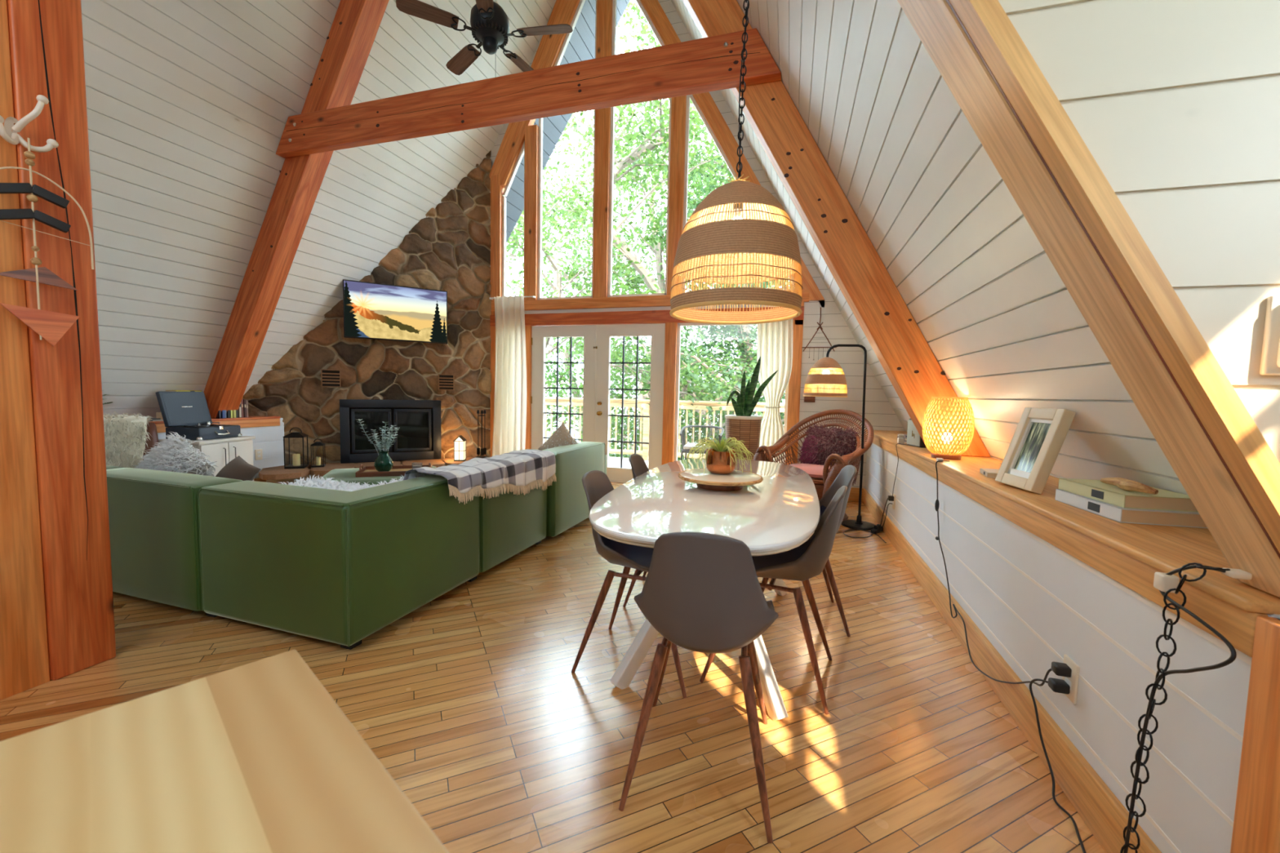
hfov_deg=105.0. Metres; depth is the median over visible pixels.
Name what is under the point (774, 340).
curtain
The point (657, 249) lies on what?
tree
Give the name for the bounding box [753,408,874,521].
wicker armchair
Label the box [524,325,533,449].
trim
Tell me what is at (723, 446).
air plant
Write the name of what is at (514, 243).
tree
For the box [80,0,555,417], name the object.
ceiling
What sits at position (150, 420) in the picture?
book
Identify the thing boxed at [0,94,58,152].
coat hook
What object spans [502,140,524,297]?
window
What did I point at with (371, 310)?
television
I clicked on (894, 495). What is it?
wall outlet
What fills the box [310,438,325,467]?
candle lantern
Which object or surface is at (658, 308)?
trim
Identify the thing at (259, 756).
countertop
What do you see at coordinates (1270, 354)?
picture frame
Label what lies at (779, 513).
dining table
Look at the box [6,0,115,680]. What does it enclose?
timber post
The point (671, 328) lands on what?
trim
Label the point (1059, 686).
cable
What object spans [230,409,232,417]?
book
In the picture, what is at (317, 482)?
sheepskin rug
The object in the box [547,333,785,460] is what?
tree
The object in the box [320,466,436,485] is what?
ottoman
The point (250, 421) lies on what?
ledge shelf
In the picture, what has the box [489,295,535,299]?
curtain rod
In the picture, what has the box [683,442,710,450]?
seat cushion
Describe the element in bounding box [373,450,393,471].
glass vase
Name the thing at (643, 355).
tree
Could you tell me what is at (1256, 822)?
wooden post
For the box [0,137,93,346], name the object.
hanging ornament
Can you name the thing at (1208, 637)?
trim
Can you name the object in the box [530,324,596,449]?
door
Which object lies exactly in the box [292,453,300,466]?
pillar candle
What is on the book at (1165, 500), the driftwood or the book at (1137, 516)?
the driftwood
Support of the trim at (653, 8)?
attached to the wall at (878, 411)
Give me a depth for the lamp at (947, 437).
2.94 m
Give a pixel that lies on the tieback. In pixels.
(765, 406)
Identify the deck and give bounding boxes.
[608,456,648,468]
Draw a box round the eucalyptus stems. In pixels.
[356,419,399,454]
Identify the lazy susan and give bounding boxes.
[677,468,763,491]
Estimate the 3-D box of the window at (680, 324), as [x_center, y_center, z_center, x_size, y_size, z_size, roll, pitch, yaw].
[1.105,-0.240,6.031,1.360,2.062,0.050,2,4,17]
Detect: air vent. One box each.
[320,368,341,386]
[438,373,454,390]
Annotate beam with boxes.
[275,27,781,158]
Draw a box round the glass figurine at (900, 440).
[897,433,904,444]
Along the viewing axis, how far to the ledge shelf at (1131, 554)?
1.34 m
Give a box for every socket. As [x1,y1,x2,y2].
[733,203,742,215]
[942,442,949,453]
[1064,676,1071,690]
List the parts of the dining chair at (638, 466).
leg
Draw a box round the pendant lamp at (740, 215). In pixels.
[669,0,802,324]
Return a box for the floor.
[0,481,1105,852]
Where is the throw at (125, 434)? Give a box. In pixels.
[103,411,152,467]
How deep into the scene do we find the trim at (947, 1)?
0.92 m
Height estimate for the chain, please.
0.838 m
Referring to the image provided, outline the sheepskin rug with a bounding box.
[280,472,430,491]
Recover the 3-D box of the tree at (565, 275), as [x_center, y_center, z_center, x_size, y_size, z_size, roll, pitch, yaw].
[-2.974,-3.809,20.109,8.507,13.620,8.809,-2,5,-38]
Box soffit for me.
[504,0,630,243]
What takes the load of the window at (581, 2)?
in the wall at (878, 411)
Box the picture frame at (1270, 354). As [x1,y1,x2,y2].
[1259,295,1279,375]
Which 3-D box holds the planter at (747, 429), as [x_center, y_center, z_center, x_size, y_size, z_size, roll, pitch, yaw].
[1.162,0.348,5.595,0.414,0.950,0.414,2,4,17]
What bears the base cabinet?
on the floor
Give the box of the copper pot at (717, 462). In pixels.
[705,448,736,474]
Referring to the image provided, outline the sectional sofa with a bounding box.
[106,441,606,649]
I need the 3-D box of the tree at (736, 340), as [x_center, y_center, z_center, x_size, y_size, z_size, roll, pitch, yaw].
[5.239,-3.391,12.300,7.964,13.462,6.515,-1,4,-26]
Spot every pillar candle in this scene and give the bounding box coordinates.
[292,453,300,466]
[315,457,320,465]
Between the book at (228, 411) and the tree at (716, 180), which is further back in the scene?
the tree at (716, 180)
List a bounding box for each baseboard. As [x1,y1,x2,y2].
[253,477,266,482]
[848,487,865,501]
[862,488,1161,852]
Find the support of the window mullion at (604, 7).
attached to the wall at (878, 411)
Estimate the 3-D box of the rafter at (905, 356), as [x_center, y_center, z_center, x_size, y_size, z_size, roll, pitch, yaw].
[0.577,-2.964,3.514,3.638,6.175,0.200,2,4,17]
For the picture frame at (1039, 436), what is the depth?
1.99 m
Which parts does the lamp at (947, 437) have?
lamp bulb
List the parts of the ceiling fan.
blade, blade, blade, blade, blade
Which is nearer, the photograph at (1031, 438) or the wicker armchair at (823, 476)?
the photograph at (1031, 438)
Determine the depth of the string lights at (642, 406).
8.74 m
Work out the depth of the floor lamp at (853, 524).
4.50 m
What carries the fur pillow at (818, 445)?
on the wicker armchair at (823, 476)
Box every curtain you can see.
[492,295,526,456]
[756,318,793,463]
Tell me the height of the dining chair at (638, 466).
0.828 m
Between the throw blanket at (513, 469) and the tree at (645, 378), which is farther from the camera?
the tree at (645, 378)
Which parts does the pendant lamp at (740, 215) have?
hanging chain, lamp cord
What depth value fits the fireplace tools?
6.76 m
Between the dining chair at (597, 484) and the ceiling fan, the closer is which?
the dining chair at (597, 484)
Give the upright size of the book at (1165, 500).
0.040 m
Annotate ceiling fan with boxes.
[395,0,573,75]
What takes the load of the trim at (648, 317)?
attached to the wall at (878, 411)
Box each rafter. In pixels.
[204,0,389,417]
[682,0,991,457]
[897,0,1279,597]
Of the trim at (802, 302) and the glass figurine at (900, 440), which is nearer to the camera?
the glass figurine at (900, 440)
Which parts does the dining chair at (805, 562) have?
leg, cross rail, under rail, leg, leg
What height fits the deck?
0.090 m
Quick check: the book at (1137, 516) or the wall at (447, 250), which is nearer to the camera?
the book at (1137, 516)
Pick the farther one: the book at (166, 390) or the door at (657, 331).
the door at (657, 331)
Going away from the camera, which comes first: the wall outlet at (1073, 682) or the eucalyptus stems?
the wall outlet at (1073, 682)
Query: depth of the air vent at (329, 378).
5.93 m
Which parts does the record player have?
player lid, platter, tone arm, carry handle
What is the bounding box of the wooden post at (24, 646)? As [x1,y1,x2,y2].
[0,0,49,700]
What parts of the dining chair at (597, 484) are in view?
leg, leg, under rail, cross rail, leg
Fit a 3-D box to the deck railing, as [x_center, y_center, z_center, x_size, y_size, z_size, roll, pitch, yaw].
[0.545,0.078,8.740,12.000,1.090,0.140,2,4,17]
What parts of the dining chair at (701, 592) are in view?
leg, leg, under rail, under rail, leg, leg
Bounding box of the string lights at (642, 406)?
[545,400,764,409]
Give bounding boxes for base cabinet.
[158,435,255,480]
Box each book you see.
[148,419,163,421]
[165,390,201,391]
[216,410,221,418]
[221,410,225,417]
[226,409,230,417]
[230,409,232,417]
[232,409,235,417]
[235,409,238,417]
[238,401,241,417]
[241,399,244,417]
[243,399,246,417]
[246,400,248,417]
[979,468,999,477]
[1054,488,1207,528]
[1057,478,1197,511]
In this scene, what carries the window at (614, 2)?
in the wall at (878, 411)
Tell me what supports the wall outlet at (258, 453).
attached to the wall at (269, 439)
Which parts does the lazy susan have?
plate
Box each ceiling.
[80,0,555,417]
[671,0,1187,494]
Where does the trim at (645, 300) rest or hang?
attached to the wall at (878, 411)
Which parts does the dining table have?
leg, leg, leg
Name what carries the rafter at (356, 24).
attached to the ceiling at (190, 103)
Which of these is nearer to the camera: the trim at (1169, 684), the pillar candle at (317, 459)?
the trim at (1169, 684)
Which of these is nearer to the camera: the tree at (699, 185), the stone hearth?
the stone hearth
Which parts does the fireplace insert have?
stove door, stove pane, stove door, stove pane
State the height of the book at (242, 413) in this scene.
0.200 m
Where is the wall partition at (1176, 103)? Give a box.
[998,0,1279,463]
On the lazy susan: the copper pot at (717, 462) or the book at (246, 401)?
the copper pot at (717, 462)
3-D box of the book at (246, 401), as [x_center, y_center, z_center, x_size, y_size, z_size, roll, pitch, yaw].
[-4.369,-0.195,5.394,0.151,0.181,0.018,2,4,17]
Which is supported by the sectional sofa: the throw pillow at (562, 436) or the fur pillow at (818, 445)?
the throw pillow at (562, 436)
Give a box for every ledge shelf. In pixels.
[149,415,280,432]
[865,429,1279,657]
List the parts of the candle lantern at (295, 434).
post, post, post, post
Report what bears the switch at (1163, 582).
attached to the chain
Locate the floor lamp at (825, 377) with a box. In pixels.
[803,344,866,448]
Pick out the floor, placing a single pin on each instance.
(471, 700)
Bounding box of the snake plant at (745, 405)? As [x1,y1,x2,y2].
[726,356,777,416]
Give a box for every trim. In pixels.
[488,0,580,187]
[489,306,804,326]
[490,174,504,457]
[491,289,809,311]
[524,124,538,300]
[524,304,778,314]
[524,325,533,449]
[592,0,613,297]
[609,480,626,483]
[640,0,824,300]
[662,322,677,464]
[666,95,686,294]
[785,320,803,464]
[796,301,804,323]
[865,454,1243,852]
[871,442,1252,666]
[946,0,1279,558]
[948,0,1279,553]
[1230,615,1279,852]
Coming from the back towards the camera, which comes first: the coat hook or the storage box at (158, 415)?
the storage box at (158, 415)
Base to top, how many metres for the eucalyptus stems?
0.458 m
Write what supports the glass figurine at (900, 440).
on the ledge shelf at (1131, 554)
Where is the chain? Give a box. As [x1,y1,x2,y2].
[1120,562,1252,852]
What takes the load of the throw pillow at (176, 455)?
on the sectional sofa
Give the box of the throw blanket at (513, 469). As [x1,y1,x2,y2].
[403,448,556,504]
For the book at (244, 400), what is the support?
on the ledge shelf at (250, 421)
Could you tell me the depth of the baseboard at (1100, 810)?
1.67 m
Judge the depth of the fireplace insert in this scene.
6.25 m
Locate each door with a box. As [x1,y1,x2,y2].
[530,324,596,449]
[593,323,665,481]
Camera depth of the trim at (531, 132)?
6.57 m
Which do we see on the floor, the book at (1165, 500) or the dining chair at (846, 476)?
the dining chair at (846, 476)
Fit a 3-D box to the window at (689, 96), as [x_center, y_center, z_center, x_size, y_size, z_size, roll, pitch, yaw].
[1.212,-2.850,5.836,1.432,2.500,0.050,2,4,17]
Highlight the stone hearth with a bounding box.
[258,457,489,484]
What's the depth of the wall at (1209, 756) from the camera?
1.37 m
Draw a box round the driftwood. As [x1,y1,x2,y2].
[1100,477,1158,493]
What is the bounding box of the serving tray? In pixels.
[355,462,432,477]
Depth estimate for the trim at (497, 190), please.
6.77 m
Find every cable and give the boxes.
[843,495,893,542]
[892,443,915,496]
[934,460,1071,686]
[1029,677,1086,852]
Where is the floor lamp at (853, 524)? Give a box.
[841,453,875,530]
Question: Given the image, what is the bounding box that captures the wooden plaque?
[804,396,815,402]
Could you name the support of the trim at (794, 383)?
attached to the wall at (878, 411)
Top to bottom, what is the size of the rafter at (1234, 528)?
6.175 m
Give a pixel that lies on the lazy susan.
(735, 480)
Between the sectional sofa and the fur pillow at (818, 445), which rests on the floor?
the sectional sofa
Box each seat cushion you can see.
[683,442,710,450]
[789,462,831,479]
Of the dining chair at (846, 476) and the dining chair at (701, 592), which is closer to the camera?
the dining chair at (701, 592)
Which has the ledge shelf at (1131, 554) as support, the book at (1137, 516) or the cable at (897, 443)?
the book at (1137, 516)
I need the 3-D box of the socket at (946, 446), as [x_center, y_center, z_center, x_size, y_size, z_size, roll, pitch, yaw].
[1.883,0.131,3.016,0.032,0.072,0.031,2,4,17]
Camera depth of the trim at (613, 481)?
6.45 m
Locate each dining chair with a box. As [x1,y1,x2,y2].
[571,470,686,698]
[618,531,778,843]
[622,453,648,607]
[699,485,847,714]
[761,465,856,636]
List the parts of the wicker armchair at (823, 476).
arm, rolled arm, seat frame, arm, rolled arm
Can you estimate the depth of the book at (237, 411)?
5.28 m
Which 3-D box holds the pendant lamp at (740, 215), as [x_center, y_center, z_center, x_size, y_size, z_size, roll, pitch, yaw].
[0.414,-1.448,1.983,0.539,1.974,0.539,3,4,25]
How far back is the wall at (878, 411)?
5.62 m
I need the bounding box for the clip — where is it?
[936,457,943,462]
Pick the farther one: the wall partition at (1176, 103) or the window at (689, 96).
the window at (689, 96)
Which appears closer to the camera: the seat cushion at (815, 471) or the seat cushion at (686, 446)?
the seat cushion at (815, 471)
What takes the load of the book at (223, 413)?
on the ledge shelf at (250, 421)
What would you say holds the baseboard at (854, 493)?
attached to the wall at (878, 411)
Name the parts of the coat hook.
hook plate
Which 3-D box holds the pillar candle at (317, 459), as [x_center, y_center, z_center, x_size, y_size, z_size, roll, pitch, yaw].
[-3.754,0.402,5.730,0.048,0.099,0.048,2,4,17]
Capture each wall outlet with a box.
[254,448,262,460]
[892,493,895,509]
[1062,654,1079,704]
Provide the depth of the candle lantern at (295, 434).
5.57 m
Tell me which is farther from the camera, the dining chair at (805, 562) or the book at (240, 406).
the book at (240, 406)
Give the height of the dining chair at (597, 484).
0.828 m
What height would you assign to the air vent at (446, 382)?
0.210 m
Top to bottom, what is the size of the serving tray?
0.091 m
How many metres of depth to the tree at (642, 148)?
11.34 m
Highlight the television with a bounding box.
[342,279,447,344]
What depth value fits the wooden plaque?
5.70 m
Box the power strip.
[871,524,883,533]
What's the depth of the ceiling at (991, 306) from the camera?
2.15 m
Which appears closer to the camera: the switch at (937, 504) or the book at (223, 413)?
the switch at (937, 504)
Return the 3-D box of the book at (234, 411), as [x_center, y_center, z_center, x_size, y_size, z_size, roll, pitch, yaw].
[-4.405,-0.213,5.271,0.151,0.232,0.024,2,4,17]
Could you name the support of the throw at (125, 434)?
on the armchair at (152, 428)
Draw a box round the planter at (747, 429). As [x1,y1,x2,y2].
[724,414,762,460]
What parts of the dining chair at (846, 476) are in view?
leg, leg, leg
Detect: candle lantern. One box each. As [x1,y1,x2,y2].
[282,426,308,469]
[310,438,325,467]
[453,435,466,461]
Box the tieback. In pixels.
[764,405,780,408]
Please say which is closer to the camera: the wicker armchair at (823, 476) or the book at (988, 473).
the book at (988, 473)
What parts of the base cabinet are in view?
door, door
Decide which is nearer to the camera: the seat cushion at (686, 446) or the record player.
the record player
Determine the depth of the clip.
2.84 m
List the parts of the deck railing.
rail post, rail, rail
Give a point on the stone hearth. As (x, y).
(277, 474)
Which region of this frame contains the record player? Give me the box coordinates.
[155,391,241,440]
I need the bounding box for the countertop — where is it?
[0,649,448,852]
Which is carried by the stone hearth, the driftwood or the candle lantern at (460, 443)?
the candle lantern at (460, 443)
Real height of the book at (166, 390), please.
0.022 m
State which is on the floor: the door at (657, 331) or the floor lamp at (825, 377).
the floor lamp at (825, 377)
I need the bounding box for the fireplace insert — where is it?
[339,399,441,463]
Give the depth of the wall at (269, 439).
5.58 m
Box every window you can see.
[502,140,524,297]
[537,0,596,299]
[607,0,671,297]
[674,322,788,463]
[681,94,798,293]
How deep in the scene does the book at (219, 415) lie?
5.11 m
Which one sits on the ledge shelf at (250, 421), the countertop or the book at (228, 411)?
the book at (228, 411)
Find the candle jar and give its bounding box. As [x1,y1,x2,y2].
[411,462,422,468]
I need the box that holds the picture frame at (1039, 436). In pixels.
[995,407,1075,494]
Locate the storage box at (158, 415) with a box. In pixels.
[155,412,163,419]
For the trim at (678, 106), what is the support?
attached to the wall at (878, 411)
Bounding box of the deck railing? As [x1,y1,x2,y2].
[544,396,784,460]
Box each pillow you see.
[133,431,217,476]
[215,455,260,480]
[537,422,578,450]
[798,423,859,466]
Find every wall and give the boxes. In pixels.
[157,417,284,478]
[242,150,491,465]
[488,0,905,488]
[865,444,1279,852]
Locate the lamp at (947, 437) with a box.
[922,396,974,459]
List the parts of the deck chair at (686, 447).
seat, rail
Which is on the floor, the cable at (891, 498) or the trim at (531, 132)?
the cable at (891, 498)
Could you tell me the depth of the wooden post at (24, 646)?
1.82 m
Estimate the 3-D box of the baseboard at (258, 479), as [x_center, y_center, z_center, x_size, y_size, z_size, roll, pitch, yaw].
[-5.185,0.834,2.469,0.022,0.140,6.800,2,4,17]
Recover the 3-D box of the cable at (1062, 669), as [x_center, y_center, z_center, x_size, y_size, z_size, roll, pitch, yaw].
[1.514,0.635,2.191,0.078,0.799,1.459,3,4,19]
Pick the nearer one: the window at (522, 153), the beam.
the beam
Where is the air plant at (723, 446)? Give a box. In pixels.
[686,435,752,474]
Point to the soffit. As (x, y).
(580, 46)
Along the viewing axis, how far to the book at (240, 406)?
5.30 m
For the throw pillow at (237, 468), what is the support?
on the sectional sofa
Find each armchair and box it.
[142,422,159,460]
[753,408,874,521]
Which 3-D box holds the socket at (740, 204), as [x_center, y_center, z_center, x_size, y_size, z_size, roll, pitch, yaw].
[0.403,-0.930,2.018,0.040,0.120,0.040,2,4,17]
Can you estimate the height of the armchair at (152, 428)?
0.860 m
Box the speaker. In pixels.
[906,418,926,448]
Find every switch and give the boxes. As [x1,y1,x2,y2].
[934,498,939,511]
[1153,572,1179,593]
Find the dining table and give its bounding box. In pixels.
[588,457,820,720]
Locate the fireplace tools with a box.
[475,409,487,457]
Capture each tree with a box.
[506,111,658,436]
[506,184,691,456]
[542,0,781,458]
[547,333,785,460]
[554,43,734,457]
[610,281,793,460]
[625,144,783,453]
[637,20,789,440]
[682,155,793,424]
[694,173,793,416]
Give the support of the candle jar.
on the serving tray
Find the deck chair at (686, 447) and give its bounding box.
[679,425,724,460]
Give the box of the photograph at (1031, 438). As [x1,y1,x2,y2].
[1013,422,1051,472]
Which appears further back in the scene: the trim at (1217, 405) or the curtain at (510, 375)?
the curtain at (510, 375)
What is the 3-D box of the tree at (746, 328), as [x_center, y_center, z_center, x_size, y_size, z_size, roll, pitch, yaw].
[3.020,-3.818,13.086,6.566,14.939,6.902,3,4,22]
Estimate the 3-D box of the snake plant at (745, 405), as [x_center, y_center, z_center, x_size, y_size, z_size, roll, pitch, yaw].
[1.260,-0.431,5.505,0.549,0.710,0.096,3,4,22]
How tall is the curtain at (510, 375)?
2.410 m
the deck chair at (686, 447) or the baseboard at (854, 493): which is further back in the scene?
the deck chair at (686, 447)

